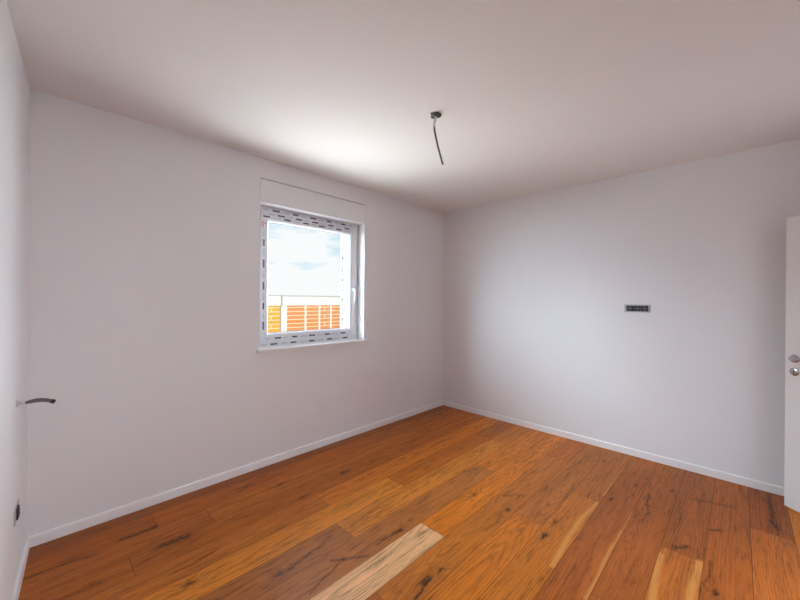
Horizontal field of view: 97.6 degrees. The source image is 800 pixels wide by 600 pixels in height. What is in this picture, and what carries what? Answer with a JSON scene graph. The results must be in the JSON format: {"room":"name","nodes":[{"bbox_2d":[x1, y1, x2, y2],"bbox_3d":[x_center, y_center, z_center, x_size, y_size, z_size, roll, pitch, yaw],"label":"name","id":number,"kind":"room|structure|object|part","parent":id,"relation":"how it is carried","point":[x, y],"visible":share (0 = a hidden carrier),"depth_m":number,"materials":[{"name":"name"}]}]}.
{"room":"empty bedroom","nodes":[
{"label":"empty bedroom","id":0,"kind":"room"},
{"bbox_2d":[0,0,29,599],"bbox_3d":[-0.821,0.161,0.392,0.215,2.700,4.269,0,0,-42],"label":"wall","id":1,"kind":"structure","parent":0,"point":[14,86],"depth_m":1.56,"materials":[{"name":"white paint"}]},
{"bbox_2d":[14,499,19,526],"bbox_3d":[-1.826,1.015,1.673,0.012,0.070,0.138,0,0,-42],"label":"electrical socket","id":2,"kind":"object","parent":1,"relation":"attached to","point":[17,508],"visible":1,"depth_m":1.65,"materials":[{"name":"plastic"}]},
{"bbox_2d":[11,537,29,599],"bbox_3d":[-0.847,1.380,0.583,0.015,0.060,3.764,0,0,-42],"label":"baseboard","id":3,"kind":"structure","parent":1,"relation":"attached to","point":[17,587],"depth_m":1.75,"materials":[{"name":"white paint"}]},
{"bbox_2d":[16,398,55,406],"bbox_3d":[-1.766,0.495,1.702,0.135,0.040,0.032,0,0,-42],"label":"cable","id":4,"kind":"object","parent":1,"relation":"attached to","point":[52,401],"visible":1,"depth_m":1.70,"materials":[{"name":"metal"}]},
{"bbox_2d":[26,88,443,536],"bbox_3d":[-0.911,0.159,3.358,0.215,2.700,4.515,0,0,44],"label":"wall","id":5,"kind":"structure","parent":0,"point":[144,238],"depth_m":2.48,"materials":[{"name":"white paint"}]},
{"bbox_2d":[29,400,442,547],"bbox_3d":[-0.761,1.379,3.358,0.015,0.060,3.862,0,0,44],"label":"baseboard","id":6,"kind":"structure","parent":5,"relation":"attached to","point":[43,537],"depth_m":2.58,"materials":[{"name":"white paint"}]},
{"bbox_2d":[256,206,367,352],"bbox_3d":[-0.854,-0.189,3.414,0.295,1.259,1.195,0,0,44],"label":"window","id":7,"kind":"structure","parent":5,"relation":"in","point":[347,330],"depth_m":3.42,"materials":[{"name":"white plastic"}]},
{"bbox_2d":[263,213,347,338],"bbox_3d":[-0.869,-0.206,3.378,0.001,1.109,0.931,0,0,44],"label":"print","id":8,"kind":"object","parent":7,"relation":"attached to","point":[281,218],"depth_m":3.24},
{"bbox_2d":[262,215,349,338],"bbox_3d":[-0.866,-0.206,3.381,0.001,1.112,0.942,0,0,44],"label":"print","id":9,"kind":"object","parent":7,"relation":"attached to","point":[292,220],"depth_m":3.27},
{"bbox_2d":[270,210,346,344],"bbox_3d":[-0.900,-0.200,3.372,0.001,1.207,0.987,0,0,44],"label":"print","id":10,"kind":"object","parent":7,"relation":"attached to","point":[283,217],"depth_m":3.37},
{"bbox_3d":[-0.807,0.430,3.364,0.151,0.020,1.195,0,0,44],"label":"sill","id":11,"kind":"part","parent":7,"relation":"part of","materials":[{"name":"white"}]},
{"bbox_2d":[341,247,343,320],"bbox_3d":[-0.625,-0.172,3.807,0.040,0.811,0.001,0,0,44],"label":"print","id":12,"kind":"object","parent":7,"relation":"attached to","point":[342,248],"depth_m":3.81,"materials":[{"name":"black"}]},
{"bbox_2d":[260,178,364,224],"bbox_3d":[-0.812,-0.917,3.373,0.114,0.198,1.133,0,0,44],"label":"panel","id":13,"kind":"object","parent":5,"relation":"attached to","point":[276,195],"visible":0.88,"depth_m":3.27,"materials":[{"name":"white paint"}]},
{"bbox_2d":[6,0,799,212],"bbox_3d":[0.486,-1.280,1.932,4.190,0.200,5.000,0,0,44],"label":"ceiling","id":14,"kind":"structure","parent":0,"point":[532,97],"depth_m":1.87,"materials":[{"name":"white paint"}]},
{"bbox_2d":[431,112,443,164],"bbox_3d":[0.229,-1.022,2.230,0.078,0.322,0.077,0,0,44],"label":"cable","id":15,"kind":"object","parent":14,"relation":"hanging from","point":[435,115],"visible":1,"depth_m":2.22,"materials":[{"name":"grey plastic"}]},
{"bbox_2d":[18,405,799,599],"bbox_3d":[0.511,1.471,1.923,4.000,0.102,4.400,0,0,44],"label":"floor","id":16,"kind":"structure","parent":0,"point":[442,502],"depth_m":2.13,"materials":[{"name":"brown wood"}]},
{"bbox_2d":[443,139,799,486],"bbox_3d":[2.012,0.181,3.517,4.190,2.700,0.215,0,0,44],"label":"wall","id":17,"kind":"structure","parent":0,"point":[537,329],"depth_m":3.18,"materials":[{"name":"white paint"}]},
{"bbox_2d":[443,400,783,495],"bbox_3d":[1.923,1.400,3.435,3.760,0.060,0.015,0,0,44],"label":"baseboard","id":18,"kind":"structure","parent":17,"relation":"attached to","point":[763,486],"depth_m":3.19,"materials":[{"name":"white paint"}]},
{"bbox_2d":[624,304,650,312],"bbox_3d":[2.171,0.077,3.202,0.200,0.070,0.015,0,0,44],"label":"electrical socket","id":19,"kind":"object","parent":17,"relation":"attached to","point":[627,308],"visible":1,"depth_m":3.20,"materials":[{"name":"plastic"}]},
{"bbox_3d":[1.739,0.180,0.427,0.150,2.700,4.600,0,0,44],"label":"wall","id":20,"kind":"structure","parent":0,"visible":0},
{"bbox_2d":[784,215,799,512],"bbox_3d":[2.711,0.429,2.039,0.089,2.000,0.800,0,0,-5],"label":"door","id":21,"kind":"structure","parent":20,"relation":"in","point":[792,350],"depth_m":2.39,"materials":[{"name":"white paint"}]},
{"bbox_3d":[2.660,0.399,2.320,0.035,0.023,0.143,0,0,2],"label":"lever","id":22,"kind":"part","parent":21,"relation":"part of","materials":[{"name":"silver metal"}]},
{"bbox_3d":[2.680,0.400,2.381,0.012,0.055,0.055,0,0,-5],"label":"handle","id":23,"kind":"part","parent":21,"relation":"part of","materials":[{"name":"silver metal"}]},
{"bbox_3d":[-24.842,1.771,43.344,89.765,0.120,100.000,0,0,44],"label":"ground","id":24,"kind":"structure","parent":0,"visible":0},
{"bbox_2d":[268,295,339,331],"bbox_3d":[-4.841,0.818,19.458,0.390,2.110,10.880,0,0,44],"label":"brick wall","id":25,"kind":"structure","parent":24,"relation":"on","point":[297,312],"depth_m":18.84,"materials":[{"name":"orange brick"}]},
{"bbox_3d":[-6.580,1.073,17.653,0.250,1.575,0.950,0,0,44],"label":"brick panel","id":26,"kind":"part","parent":25,"relation":"part of","materials":[{"name":"yellow brick"}]},
{"bbox_3d":[-5.646,1.079,18.616,0.250,1.575,1.142,0,0,44],"label":"brick panel","id":27,"kind":"part","parent":25,"relation":"part of","materials":[{"name":"orange brick"}]},
{"bbox_3d":[-4.910,1.085,19.374,0.250,1.575,0.791,0,0,44],"label":"brick panel","id":28,"kind":"part","parent":25,"relation":"part of","materials":[{"name":"orange brick"}]},
{"bbox_3d":[-4.336,1.089,19.966,0.250,1.575,0.679,0,0,44],"label":"brick panel","id":29,"kind":"part","parent":25,"relation":"part of","materials":[{"name":"orange brick"}]},
{"bbox_3d":[-3.714,1.093,20.607,0.250,1.575,0.928,0,0,44],"label":"brick panel","id":30,"kind":"part","parent":25,"relation":"part of","materials":[{"name":"orange brick"}]}
]}

